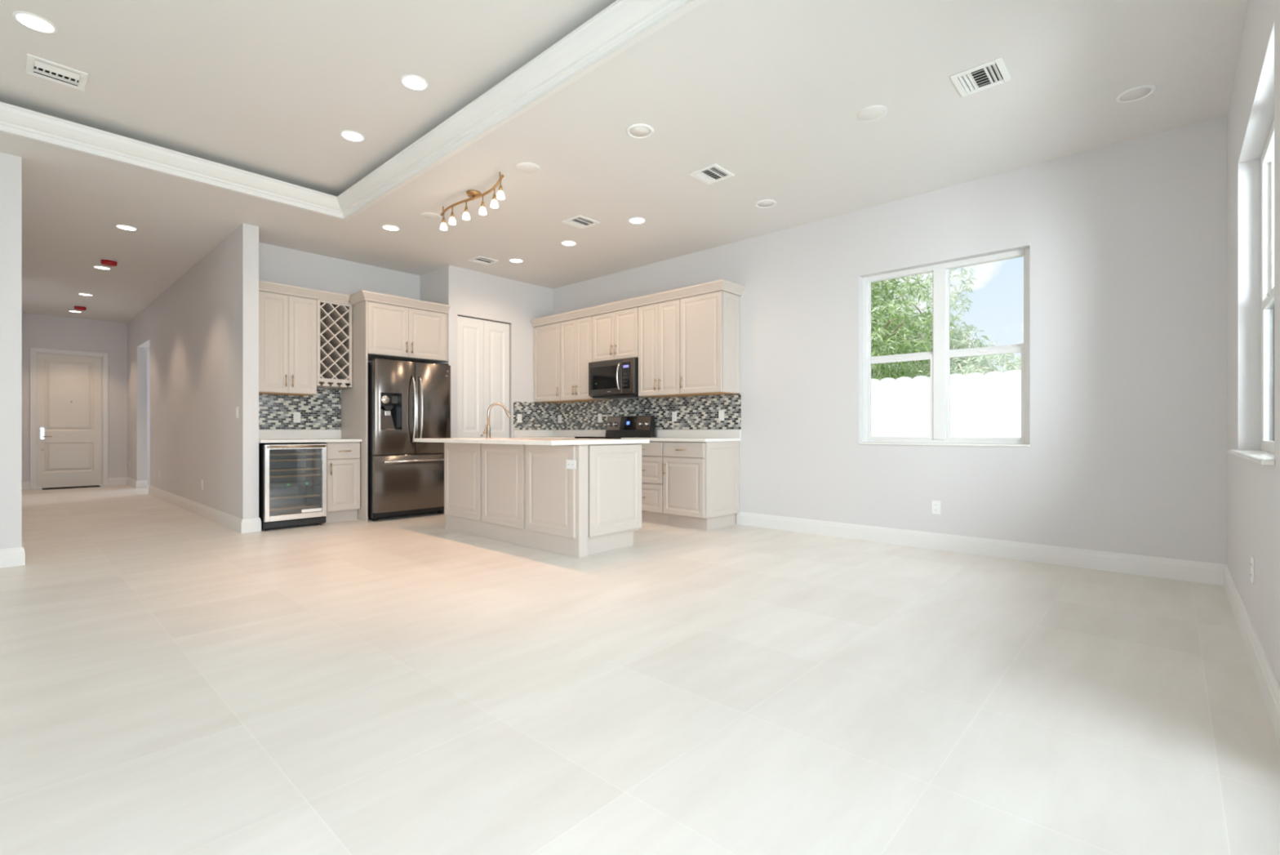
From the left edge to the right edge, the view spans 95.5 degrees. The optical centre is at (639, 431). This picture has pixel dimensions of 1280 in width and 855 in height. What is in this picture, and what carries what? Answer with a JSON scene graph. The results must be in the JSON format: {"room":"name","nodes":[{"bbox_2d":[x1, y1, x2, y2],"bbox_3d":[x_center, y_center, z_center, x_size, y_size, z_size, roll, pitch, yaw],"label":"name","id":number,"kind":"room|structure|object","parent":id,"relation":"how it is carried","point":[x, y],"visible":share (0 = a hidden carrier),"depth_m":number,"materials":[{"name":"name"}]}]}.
{"room":"open-plan living room","nodes":[
{"label":"open-plan living room","id":0,"kind":"room"},
{"bbox_2d":[0,152,22,548],"bbox_3d":[-7.775,-0.525,7.132,8.400,3.050,0.130,0,0,42],"label":"wall","id":1,"kind":"structure","parent":0,"point":[11,166],"depth_m":4.31,"materials":[{"name":"white paint"}]},
{"bbox_2d":[0,537,25,568],"bbox_3d":[-9.044,0.931,5.614,8.267,0.137,4.117,0,0,42],"label":"baseboard","id":2,"kind":"structure","parent":1,"relation":"attached to","point":[9,557],"depth_m":4.31,"materials":[{"name":"white paint"}]},
{"bbox_2d":[22,311,127,488],"bbox_3d":[-10.275,-0.525,10.512,0.150,3.050,1.500,0,0,42],"label":"wall","id":3,"kind":"structure","parent":0,"point":[38,331],"depth_m":10.68,"materials":[{"name":"white paint"}]},
{"bbox_2d":[22,480,29,489],"bbox_3d":[-10.642,0.931,9.985,0.017,0.137,0.225,0,0,42],"label":"baseboard","id":4,"kind":"structure","parent":3,"relation":"attached to","point":[25,485],"depth_m":10.03,"materials":[{"name":"white paint"}]},
{"bbox_2d":[30,346,108,488],"bbox_3d":[-10.268,-0.229,10.480,0.144,2.457,1.006,0,0,42],"label":"door","id":5,"kind":"structure","parent":3,"relation":"in","point":[69,391],"depth_m":10.45,"materials":[{"name":"white paint"}]},
{"bbox_2d":[108,476,126,484],"bbox_3d":[-9.796,0.931,10.913,0.017,0.137,0.263,0,0,42],"label":"baseboard","id":6,"kind":"structure","parent":3,"relation":"attached to","point":[122,480],"depth_m":10.90,"materials":[{"name":"white paint"}]},
{"bbox_2d":[146,346,149,485],"bbox_3d":[-8.282,-0.525,11.697,0.100,3.050,2.665,0,0,42],"label":"wall","id":7,"kind":"structure","parent":0,"point":[148,348],"depth_m":10.74,"materials":[{"name":"white paint"}]},
{"bbox_2d":[127,223,258,519],"bbox_3d":[-6.823,-0.525,8.473,8.000,3.050,0.135,0,0,42],"label":"wall","id":8,"kind":"structure","parent":0,"point":[201,334],"depth_m":6.76,"materials":[{"name":"white paint"}]},
{"bbox_2d":[126,476,146,488],"bbox_3d":[-9.228,0.931,10.653,1.207,0.137,0.152,0,0,42],"label":"baseboard","id":9,"kind":"structure","parent":8,"relation":"attached to","point":[132,482],"depth_m":10.28,"materials":[{"name":"white paint"}]},
{"bbox_2d":[200,479,203,489],"bbox_3d":[-5.186,0.630,6.885,0.072,0.116,0.008,0,0,42],"label":"wall outlet","id":10,"kind":"object","parent":8,"relation":"attached to","point":[202,480],"visible":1,"depth_m":6.88,"materials":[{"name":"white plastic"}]},
{"bbox_2d":[148,484,261,533],"bbox_3d":[-5.841,0.931,7.578,5.377,0.137,0.169,0,0,42],"label":"baseboard","id":11,"kind":"structure","parent":8,"relation":"attached to","point":[240,525],"depth_m":6.54,"materials":[{"name":"white paint"}]},
{"bbox_2d":[235,406,238,417],"bbox_3d":[-4.063,-0.190,5.860,0.072,0.116,0.009,0,0,42],"label":"wall switch","id":12,"kind":"object","parent":8,"relation":"attached to","point":[237,407],"visible":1,"depth_m":5.85,"materials":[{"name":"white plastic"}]},
{"bbox_2d":[258,242,420,443],"bbox_3d":[-3.607,-0.525,6.970,0.120,3.050,1.975,0,0,42],"label":"wall","id":13,"kind":"structure","parent":0,"point":[278,264],"depth_m":6.83,"materials":[{"name":"white paint"}]},
{"bbox_2d":[258,290,316,395],"bbox_3d":[-3.879,-0.938,6.290,0.390,1.064,0.600,0,0,42],"label":"upper cabinet","id":14,"kind":"object","parent":13,"relation":"attached to","point":[287,323],"visible":0.83,"depth_m":6.19,"materials":[{"name":"beige paint"}]},
{"bbox_2d":[258,387,341,429],"bbox_3d":[-3.892,-0.262,6.560,0.007,0.482,0.983,0,0,42],"label":"backsplash","id":15,"kind":"structure","parent":13,"relation":"attached to","point":[322,410],"depth_m":6.62,"materials":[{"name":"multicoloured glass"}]},
{"bbox_2d":[293,412,300,422],"bbox_3d":[-3.875,-0.158,6.568,0.008,0.116,0.072,0,0,42],"label":"wall outlet","id":16,"kind":"object","parent":15,"relation":"attached to","point":[296,415],"visible":1,"depth_m":6.57,"materials":[{"name":"white plastic"}]},
{"bbox_2d":[315,298,352,388],"bbox_3d":[-3.563,-0.988,6.664,0.354,0.965,0.372,0,0,42],"label":"wine rack","id":17,"kind":"object","parent":13,"relation":"attached to","point":[334,319],"visible":0.82,"depth_m":6.61,"materials":[{"name":"beige paint"}]},
{"bbox_2d":[420,266,444,511],"bbox_3d":[-2.679,-0.525,7.535,0.730,3.050,0.110,0,0,42],"label":"wall","id":18,"kind":"structure","parent":0,"point":[432,283],"depth_m":7.41,"materials":[{"name":"white paint"}]},
{"bbox_2d":[444,265,552,437],"bbox_3d":[-1.850,-0.525,7.814,0.120,3.050,1.640,0,0,42],"label":"wall","id":19,"kind":"structure","parent":0,"point":[469,293],"depth_m":7.75,"materials":[{"name":"white paint"}]},
{"bbox_2d":[457,315,510,437],"bbox_3d":[-2.026,-0.237,7.572,0.064,2.450,0.805,0,0,42],"label":"door","id":20,"kind":"structure","parent":19,"relation":"in","point":[483,344],"depth_m":7.55,"materials":[{"name":"white paint"}]},
{"bbox_2d":[0,0,1248,323],"bbox_3d":[-4.821,-2.219,5.306,15.225,0.352,9.750,0,0,42],"label":"ceiling","id":21,"kind":"structure","parent":0,"point":[771,94],"depth_m":3.93,"materials":[{"name":"white paint"}]},
{"bbox_2d":[11,11,57,34],"bbox_3d":[-3.368,-2.272,3.238,0.180,0.006,0.180,0,0,42],"label":"recessed light","id":22,"kind":"object","parent":21,"relation":"in","point":[33,22],"visible":1,"depth_m":3.23,"materials":[{"name":"white plastic"}]},
{"bbox_2d":[25,53,88,91],"bbox_3d":[-3.700,-2.267,3.689,0.270,0.016,0.270,0,0,42],"label":"ceiling vent","id":23,"kind":"object","parent":21,"relation":"in","point":[36,66],"visible":1,"depth_m":3.68,"materials":[{"name":"white plastic"}]},
{"bbox_2d":[67,310,82,312],"bbox_3d":[-9.653,-2.047,9.940,0.180,0.006,0.180,0,0,42],"label":"recessed light","id":24,"kind":"object","parent":21,"relation":"in","point":[74,311],"visible":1,"depth_m":9.93,"materials":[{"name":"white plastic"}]},
{"bbox_2d":[74,305,86,310],"bbox_3d":[-9.174,-2.021,9.530,0.148,0.058,0.148,0,0,42],"label":"smoke detector","id":25,"kind":"object","parent":21,"relation":"attached to","point":[76,307],"visible":1,"depth_m":9.48,"materials":[{"name":"red plastic"}]},
{"bbox_2d":[77,293,93,296],"bbox_3d":[-8.301,-2.047,8.707,0.180,0.006,0.180,0,0,42],"label":"recessed light","id":26,"kind":"object","parent":21,"relation":"in","point":[82,294],"visible":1,"depth_m":8.69,"materials":[{"name":"white plastic"}]},
{"bbox_2d":[92,265,111,270],"bbox_3d":[-6.734,-2.047,7.279,0.180,0.006,0.180,0,0,42],"label":"recessed light","id":27,"kind":"object","parent":21,"relation":"in","point":[94,266],"visible":1,"depth_m":7.26,"materials":[{"name":"white plastic"}]},
{"bbox_2d":[100,258,117,266],"bbox_3d":[-6.365,-2.021,6.971,0.148,0.058,0.148,0,0,42],"label":"smoke detector","id":28,"kind":"object","parent":21,"relation":"attached to","point":[108,262],"visible":1,"depth_m":6.93,"materials":[{"name":"red plastic"}]},
{"bbox_2d":[114,224,137,231],"bbox_3d":[-5.167,-2.047,5.851,0.180,0.006,0.180,0,0,42],"label":"recessed light","id":29,"kind":"object","parent":21,"relation":"in","point":[124,227],"visible":1,"depth_m":5.84,"materials":[{"name":"white plastic"}]},
{"bbox_2d":[339,129,365,142],"bbox_3d":[-2.215,-2.272,4.481,0.180,0.006,0.180,0,0,42],"label":"recessed light","id":30,"kind":"object","parent":21,"relation":"in","point":[351,135],"visible":1,"depth_m":4.47,"materials":[{"name":"white plastic"}]},
{"bbox_2d":[0,0,707,220],"bbox_3d":[-2.554,-2.119,2.067,5.230,0.163,4.885,0,0,42],"label":"trim","id":31,"kind":"structure","parent":21,"relation":"attached to","point":[621,25],"depth_m":4.08,"materials":[{"name":"white paint"}]},
{"bbox_2d":[381,224,400,231],"bbox_3d":[-2.509,-2.047,5.858,0.180,0.006,0.180,0,0,42],"label":"recessed light","id":32,"kind":"object","parent":21,"relation":"in","point":[387,227],"visible":1,"depth_m":5.86,"materials":[{"name":"white plastic"}]},
{"bbox_2d":[400,74,429,91],"bbox_3d":[-1.472,-2.272,3.797,0.180,0.006,0.180,0,0,42],"label":"recessed light","id":33,"kind":"object","parent":21,"relation":"in","point":[414,82],"visible":1,"depth_m":3.79,"materials":[{"name":"white plastic"}]},
{"bbox_2d":[440,172,504,230],"bbox_3d":[-1.398,-1.931,4.928,0.190,0.237,1.108,0,0,-45],"label":"track light","id":34,"kind":"object","parent":21,"relation":"hanging from","point":[473,194],"visible":1,"depth_m":4.94,"materials":[{"name":"gold metal"}]},
{"bbox_2d":[467,255,498,265],"bbox_3d":[-1.877,-2.044,6.967,0.260,0.012,0.270,0,0,42],"label":"ceiling vent","id":35,"kind":"object","parent":21,"relation":"in","point":[480,260],"visible":1,"depth_m":6.96,"materials":[{"name":"white plastic"}]},
{"bbox_2d":[508,257,524,262],"bbox_3d":[-1.485,-2.047,6.981,0.180,0.006,0.180,0,0,42],"label":"recessed light","id":36,"kind":"object","parent":21,"relation":"in","point":[514,260],"visible":1,"depth_m":6.98,"materials":[{"name":"white plastic"}]},
{"bbox_2d":[560,240,577,245],"bbox_3d":[-0.776,-2.047,6.335,0.180,0.006,0.180,0,0,42],"label":"recessed light","id":37,"kind":"object","parent":21,"relation":"in","point":[563,242],"visible":1,"depth_m":6.32,"materials":[{"name":"white plastic"}]},
{"bbox_2d":[561,214,599,229],"bbox_3d":[-0.579,-2.044,5.689,0.260,0.012,0.270,0,0,42],"label":"ceiling vent","id":38,"kind":"object","parent":21,"relation":"in","point":[581,222],"visible":1,"depth_m":5.68,"materials":[{"name":"white plastic"}]},
{"bbox_2d":[627,217,646,224],"bbox_3d":[-0.029,-2.047,5.654,0.180,0.006,0.180,0,0,42],"label":"recessed light","id":39,"kind":"object","parent":21,"relation":"in","point":[637,220],"visible":1,"depth_m":5.65,"materials":[{"name":"white plastic"}]},
{"bbox_2d":[626,123,653,138],"bbox_3d":[0.000,-2.045,3.970,0.192,0.010,0.192,0,0,42],"label":"recessed light","id":40,"kind":"object","parent":21,"relation":"in","point":[640,131],"visible":1,"depth_m":3.96,"materials":[{"name":"white plastic"}]},
{"bbox_2d":[688,164,734,185],"bbox_3d":[0.570,-2.044,4.635,0.260,0.012,0.270,0,0,42],"label":"ceiling vent","id":41,"kind":"object","parent":21,"relation":"in","point":[713,173],"visible":1,"depth_m":4.63,"materials":[{"name":"white plastic"}]},
{"bbox_2d":[755,199,776,208],"bbox_3d":[1.130,-2.045,5.234,0.192,0.010,0.192,0,0,42],"label":"recessed light","id":42,"kind":"object","parent":21,"relation":"in","point":[766,203],"visible":1,"depth_m":5.23,"materials":[{"name":"white plastic"}]},
{"bbox_2d":[949,57,1011,97],"bbox_3d":[1.974,-2.044,3.369,0.260,0.012,0.270,0,0,42],"label":"ceiling vent","id":43,"kind":"object","parent":21,"relation":"in","point":[993,73],"visible":1,"depth_m":3.36,"materials":[{"name":"white plastic"}]},
{"bbox_2d":[1115,84,1156,102],"bbox_3d":[3.010,-2.045,3.529,0.192,0.010,0.192,0,0,42],"label":"recessed light","id":44,"kind":"object","parent":21,"relation":"in","point":[1139,92],"visible":1,"depth_m":3.52,"materials":[{"name":"white plastic"}]},
{"bbox_2d":[0,484,1279,854],"bbox_3d":[-4.642,1.060,4.872,16.375,0.120,10.150,0,0,42],"label":"floor","id":45,"kind":"structure","parent":0,"point":[175,679],"depth_m":2.19,"materials":[{"name":"tile"}]},
{"bbox_2d":[41,484,100,489],"bbox_3d":[-10.093,0.994,10.326,0.310,0.012,0.730,0,0,42],"label":"door mat","id":46,"kind":"object","parent":45,"relation":"on","point":[92,486],"visible":1,"depth_m":10.31,"materials":[{"name":"black rubber"}]},
{"bbox_2d":[258,443,326,530],"bbox_3d":[-3.748,0.566,6.193,0.647,0.868,0.583,0,0,42],"label":"wine cooler","id":47,"kind":"object","parent":45,"relation":"on","point":[292,477],"visible":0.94,"depth_m":6.19,"materials":[{"name":"silver metal"}]},
{"bbox_2d":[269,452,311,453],"bbox_3d":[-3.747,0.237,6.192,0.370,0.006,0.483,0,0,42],"label":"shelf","id":48,"kind":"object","parent":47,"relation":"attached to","point":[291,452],"depth_m":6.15,"materials":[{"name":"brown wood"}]},
{"bbox_2d":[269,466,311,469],"bbox_3d":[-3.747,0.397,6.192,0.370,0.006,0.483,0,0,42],"label":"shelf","id":49,"kind":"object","parent":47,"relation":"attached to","point":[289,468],"depth_m":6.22,"materials":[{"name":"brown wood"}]},
{"bbox_2d":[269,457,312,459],"bbox_3d":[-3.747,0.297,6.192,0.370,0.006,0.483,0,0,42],"label":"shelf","id":50,"kind":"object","parent":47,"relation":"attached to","point":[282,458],"depth_m":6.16,"materials":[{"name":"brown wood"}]},
{"bbox_2d":[269,472,312,475],"bbox_3d":[-3.747,0.462,6.192,0.370,0.006,0.483,0,0,42],"label":"shelf","id":51,"kind":"object","parent":47,"relation":"attached to","point":[294,473],"depth_m":6.17,"materials":[{"name":"brown wood"}]},
{"bbox_2d":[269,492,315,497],"bbox_3d":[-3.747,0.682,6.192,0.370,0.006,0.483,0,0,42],"label":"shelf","id":52,"kind":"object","parent":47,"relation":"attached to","point":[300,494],"depth_m":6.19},
{"bbox_2d":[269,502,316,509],"bbox_3d":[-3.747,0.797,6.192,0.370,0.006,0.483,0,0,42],"label":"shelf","id":53,"kind":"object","parent":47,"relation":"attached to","point":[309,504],"depth_m":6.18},
{"bbox_2d":[262,516,325,528],"bbox_3d":[-3.571,0.945,6.032,0.015,0.060,0.583,0,0,42],"label":"grille","id":54,"kind":"object","parent":47,"relation":"attached to","point":[306,520],"depth_m":6.00,"materials":[{"name":"black plastic"}]},
{"bbox_2d":[269,452,319,455],"bbox_3d":[-3.598,0.238,6.056,0.017,0.020,0.487,0,0,42],"label":"shelf","id":55,"kind":"object","parent":47,"relation":"attached to","point":[316,453],"depth_m":6.04,"materials":[{"name":"brown wood"}]},
{"bbox_2d":[269,457,319,462],"bbox_3d":[-3.598,0.298,6.056,0.017,0.020,0.487,0,0,42],"label":"shelf","id":56,"kind":"object","parent":47,"relation":"attached to","point":[313,459],"depth_m":6.05,"materials":[{"name":"brown wood"}]},
{"bbox_2d":[269,467,319,471],"bbox_3d":[-3.598,0.398,6.056,0.017,0.020,0.487,0,0,42],"label":"shelf","id":57,"kind":"object","parent":47,"relation":"attached to","point":[304,468],"depth_m":6.04,"materials":[{"name":"brown wood"}]},
{"bbox_2d":[269,473,319,478],"bbox_3d":[-3.598,0.463,6.056,0.017,0.020,0.487,0,0,42],"label":"shelf","id":58,"kind":"object","parent":47,"relation":"attached to","point":[313,474],"depth_m":6.06,"materials":[{"name":"brown wood"}]},
{"bbox_2d":[269,493,319,499],"bbox_3d":[-3.598,0.683,6.056,0.017,0.020,0.487,0,0,42],"label":"shelf","id":59,"kind":"object","parent":47,"relation":"attached to","point":[317,495],"depth_m":6.05,"materials":[{"name":"brown wood"}]},
{"bbox_2d":[269,504,319,511],"bbox_3d":[-3.598,0.798,6.056,0.017,0.020,0.487,0,0,42],"label":"shelf","id":60,"kind":"object","parent":47,"relation":"attached to","point":[318,505],"depth_m":6.04,"materials":[{"name":"brown wood"}]},
{"bbox_2d":[308,441,359,523],"bbox_3d":[-3.459,0.557,6.588,0.610,0.885,0.356,0,0,42],"label":"base cabinet","id":61,"kind":"object","parent":45,"relation":"on","point":[343,458],"visible":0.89,"depth_m":6.41,"materials":[{"name":"beige paint"}]},
{"bbox_2d":[258,429,361,442],"bbox_3d":[-3.670,0.048,6.357,0.609,0.135,0.983,0,0,42],"label":"countertop","id":62,"kind":"structure","parent":61,"relation":"on","point":[264,435],"depth_m":6.48,"materials":[{"name":"white stone"}]},
{"bbox_2d":[258,280,449,521],"bbox_3d":[-3.280,-0.274,6.672,0.762,2.548,1.973,0,0,42],"label":"tall cabinet","id":63,"kind":"object","parent":45,"relation":"on","point":[379,330],"depth_m":6.65,"materials":[{"name":"beige paint"}]},
{"bbox_2d":[368,357,450,520],"bbox_3d":[-2.872,0.092,6.967,0.910,1.814,0.906,0,0,42],"label":"refrigerator","id":64,"kind":"object","parent":45,"relation":"on","point":[408,401],"visible":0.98,"depth_m":6.62,"materials":[{"name":"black metal"}]},
{"bbox_2d":[444,442,641,557],"bbox_3d":[-0.996,0.552,5.541,2.064,0.895,0.751,0,0,42],"label":"kitchen island","id":65,"kind":"object","parent":45,"relation":"on","point":[523,495],"visible":0.88,"depth_m":4.97,"materials":[{"name":"beige paint"}]},
{"bbox_2d":[413,437,648,444],"bbox_3d":[-1.075,0.086,5.434,2.140,0.035,1.095,0,0,42],"label":"island countertop","id":66,"kind":"structure","parent":65,"relation":"on","point":[526,441],"depth_m":4.83,"materials":[{"name":"white stone"}]},
{"bbox_2d":[483,402,511,438],"bbox_3d":[-1.462,-0.115,5.962,0.289,0.365,0.054,0,0,0],"label":"kitchen faucet","id":67,"kind":"object","parent":66,"relation":"on","point":[487,432],"visible":1,"depth_m":5.95,"materials":[{"name":"silver metal"}]},
{"bbox_2d":[566,459,576,469],"bbox_3d":[-0.547,0.262,4.618,0.116,0.072,0.008,0,0,42],"label":"wall outlet","id":68,"kind":"object","parent":65,"relation":"attached to","point":[571,464],"visible":1,"depth_m":4.61,"materials":[{"name":"white plastic"}]},
{"bbox_2d":[574,415,655,438],"bbox_3d":[-0.314,0.395,7.022,0.759,1.170,0.683,0,0,42],"label":"range","id":69,"kind":"object","parent":45,"relation":"on","point":[634,426],"visible":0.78,"depth_m":7.13,"materials":[{"name":"grey metal"}]},
{"bbox_2d":[574,435,650,438],"bbox_3d":[-0.333,0.075,7.001,0.759,0.025,0.538,0,0,42],"label":"cooktop","id":70,"kind":"object","parent":69,"relation":"in","point":[595,437],"depth_m":6.89,"materials":[{"name":"black glass"}]},
{"bbox_2d":[639,440,667,524],"bbox_3d":[0.217,0.552,6.592,0.596,0.895,0.660,0,0,42],"label":"base cabinet","id":71,"kind":"object","parent":45,"relation":"on","point":[652,456],"visible":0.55,"depth_m":6.29,"materials":[{"name":"beige paint"}]},
{"bbox_2d":[621,429,741,441],"bbox_3d":[0.435,0.042,6.405,1.175,0.124,0.644,0,0,42],"label":"countertop","id":72,"kind":"structure","parent":71,"relation":"on","point":[670,435],"depth_m":6.40,"materials":[{"name":"white stone"}]},
{"bbox_2d":[662,440,739,529],"bbox_3d":[0.644,0.552,6.203,0.556,0.895,0.660,0,0,42],"label":"base cabinet","id":73,"kind":"object","parent":45,"relation":"on","point":[701,479],"visible":0.98,"depth_m":6.00,"materials":[{"name":"beige paint"}]},
{"bbox_3d":[-1.023,0.552,7.722,1.215,0.895,0.660,0,0,42],"label":"base cabinet","id":74,"kind":"object","parent":45,"relation":"on","visible":0},
{"bbox_2d":[513,429,605,438],"bbox_3d":[-1.031,0.042,7.713,1.224,0.124,0.684,0,0,42],"label":"countertop","id":75,"kind":"structure","parent":74,"relation":"on","point":[517,433],"depth_m":8.01,"materials":[{"name":"white stone"}]},
{"bbox_2d":[552,115,1226,564],"bbox_3d":[1.085,-0.525,6.384,7.945,3.050,0.200,0,0,42],"label":"wall","id":76,"kind":"structure","parent":0,"point":[1126,241],"depth_m":4.41,"materials":[{"name":"white paint"}]},
{"bbox_2d":[533,321,573,403],"bbox_3d":[-1.168,-0.938,8.040,0.572,1.064,0.386,0,0,42],"label":"upper cabinet","id":77,"kind":"object","parent":76,"relation":"attached to","point":[547,338],"visible":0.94,"depth_m":7.91,"materials":[{"name":"beige paint"}]},
{"bbox_2d":[560,315,611,401],"bbox_3d":[-0.724,-0.938,7.636,0.617,1.064,0.386,0,0,42],"label":"upper cabinet","id":78,"kind":"object","parent":76,"relation":"attached to","point":[576,335],"visible":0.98,"depth_m":7.52,"materials":[{"name":"beige paint"}]},
{"bbox_2d":[592,306,639,361],"bbox_3d":[-0.206,-1.167,7.164,0.773,0.606,0.386,0,0,42],"label":"upper cabinet","id":79,"kind":"object","parent":76,"relation":"attached to","point":[615,333],"visible":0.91,"depth_m":7.03,"materials":[{"name":"beige paint"}]},
{"bbox_2d":[588,357,639,398],"bbox_3d":[-0.241,-0.640,7.125,0.770,0.444,0.490,0,0,42],"label":"microwave","id":80,"kind":"object","parent":79,"relation":"attached to","point":[614,378],"visible":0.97,"depth_m":6.95,"materials":[{"name":"black metal"}]},
{"bbox_2d":[529,279,745,327],"bbox_3d":[-0.202,-1.502,7.142,3.216,0.093,0.412,0,0,42],"label":"crown molding","id":81,"kind":"structure","parent":79,"relation":"attached to","point":[725,285],"depth_m":6.64,"materials":[{"name":"beige paint"}]},
{"bbox_2d":[513,393,741,430],"bbox_3d":[-0.314,-0.218,7.060,3.164,0.396,0.684,0,0,42],"label":"backsplash","id":82,"kind":"structure","parent":76,"relation":"attached to","point":[693,412],"depth_m":7.25,"materials":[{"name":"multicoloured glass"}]},
{"bbox_2d":[517,413,521,422],"bbox_3d":[-1.642,-0.178,7.935,0.008,0.116,0.072,0,0,42],"label":"wall outlet","id":83,"kind":"object","parent":82,"relation":"attached to","point":[519,415],"visible":1,"depth_m":7.93,"materials":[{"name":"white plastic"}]},
{"bbox_2d":[558,414,561,422],"bbox_3d":[-1.141,-0.176,8.261,0.072,0.116,0.008,0,0,42],"label":"wall outlet","id":84,"kind":"object","parent":82,"relation":"attached to","point":[559,415],"visible":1,"depth_m":8.25,"materials":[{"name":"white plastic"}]},
{"bbox_2d":[597,413,601,422],"bbox_3d":[-0.534,-0.176,7.708,0.072,0.116,0.008,0,0,42],"label":"wall outlet","id":85,"kind":"object","parent":82,"relation":"attached to","point":[599,415],"visible":1,"depth_m":7.71,"materials":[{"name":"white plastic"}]},
{"bbox_2d":[671,411,676,421],"bbox_3d":[0.405,-0.176,6.853,0.072,0.116,0.008,0,0,42],"label":"wall outlet","id":86,"kind":"object","parent":82,"relation":"attached to","point":[673,413],"visible":1,"depth_m":6.85,"materials":[{"name":"white plastic"}]},
{"bbox_2d":[718,409,724,420],"bbox_3d":[0.896,-0.176,6.404,0.072,0.116,0.009,0,0,42],"label":"wall switch","id":87,"kind":"object","parent":82,"relation":"attached to","point":[721,412],"visible":1,"depth_m":6.40,"materials":[{"name":"white plastic"}]},
{"bbox_2d":[638,297,697,397],"bbox_3d":[0.311,-0.938,6.692,0.616,1.064,0.386,0,0,42],"label":"upper cabinet","id":88,"kind":"object","parent":76,"relation":"attached to","point":[659,323],"visible":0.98,"depth_m":6.56,"materials":[{"name":"beige paint"}]},
{"bbox_2d":[680,289,740,395],"bbox_3d":[0.747,-0.938,6.296,0.549,1.064,0.386,0,0,42],"label":"upper cabinet","id":89,"kind":"object","parent":76,"relation":"attached to","point":[710,322],"visible":1,"depth_m":6.16,"materials":[{"name":"beige paint"}]},
{"bbox_2d":[931,500,940,514],"bbox_3d":[2.516,0.646,4.940,0.072,0.116,0.008,0,0,42],"label":"wall outlet","id":90,"kind":"object","parent":76,"relation":"attached to","point":[935,504],"visible":1,"depth_m":4.94,"materials":[{"name":"white plastic"}]},
{"bbox_2d":[858,248,1029,446],"bbox_3d":[2.567,-0.660,4.992,1.330,1.560,0.162,0,0,42],"label":"window","id":91,"kind":"structure","parent":76,"relation":"in","point":[940,357],"depth_m":4.99,"materials":[{"name":"white paint"}]},
{"bbox_2d":[736,511,1226,585],"bbox_3d":[2.422,0.931,5.019,3.730,0.137,0.017,0,0,42],"label":"baseboard","id":92,"kind":"structure","parent":76,"relation":"attached to","point":[1211,573],"depth_m":4.57,"materials":[{"name":"white paint"}]},
{"bbox_2d":[1226,0,1279,685],"bbox_3d":[0.664,-0.525,0.172,0.200,3.050,9.550,0,0,42],"label":"wall","id":93,"kind":"structure","parent":0,"point":[1253,488],"depth_m":2.93,"materials":[{"name":"white paint"}]},
{"bbox_2d":[1228,120,1275,465],"bbox_3d":[2.802,-0.670,2.581,0.185,1.580,1.560,0,0,42],"label":"window","id":94,"kind":"structure","parent":93,"relation":"in","point":[1264,456],"depth_m":3.05,"materials":[{"name":"white paint"}]},
{"bbox_2d":[1223,564,1279,746],"bbox_3d":[2.858,0.931,2.741,0.017,0.137,2.763,0,0,42],"label":"baseboard","id":95,"kind":"structure","parent":93,"relation":"attached to","point":[1269,687],"depth_m":2.36,"materials":[{"name":"white paint"}]},
{"bbox_2d":[1250,555,1253,584],"bbox_3d":[2.726,0.616,2.589,0.008,0.116,0.072,0,0,42],"label":"wall outlet","id":96,"kind":"object","parent":93,"relation":"attached to","point":[1251,556],"visible":1,"depth_m":2.58,"materials":[{"name":"white plastic"}]},
{"label":"outside","id":97,"kind":"structure","parent":0,"visible":0},
{"bbox_3d":[3.039,1.300,10.759,60.000,0.100,70.000,0,0,42],"label":"ground","id":98,"kind":"structure","parent":97,"visible":0},
{"bbox_2d":[871,274,958,380],"bbox_3d":[4.424,-1.950,12.658,4.083,6.412,4.514,0,0,-44],"label":"tree","id":99,"kind":"object","parent":98,"relation":"on","point":[891,344],"visible":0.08,"depth_m":11.27,"materials":[{"name":"green plant"}]},
{"bbox_2d":[875,266,1006,377],"bbox_3d":[7.429,-1.819,14.707,3.238,6.149,2.640,0,0,42],"label":"tree","id":100,"kind":"object","parent":98,"relation":"on","point":[959,342],"visible":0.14,"depth_m":14.26,"materials":[{"name":"green plant"}]},
{"bbox_2d":[871,369,1021,437],"bbox_3d":[4.326,0.190,9.201,16.000,2.120,0.130,0,0,42],"label":"fence","id":101,"kind":"object","parent":98,"relation":"on","point":[988,405],"visible":0.11,"depth_m":8.70,"materials":[{"name":"white plastic"}]},
{"bbox_2d":[928,339,1023,377],"bbox_3d":[6.134,-0.164,9.797,2.296,2.853,1.845,0,0,42],"label":"shrub","id":102,"kind":"object","parent":98,"relation":"on","point":[1008,363],"visible":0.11,"depth_m":9.81,"materials":[{"name":"green plant"}]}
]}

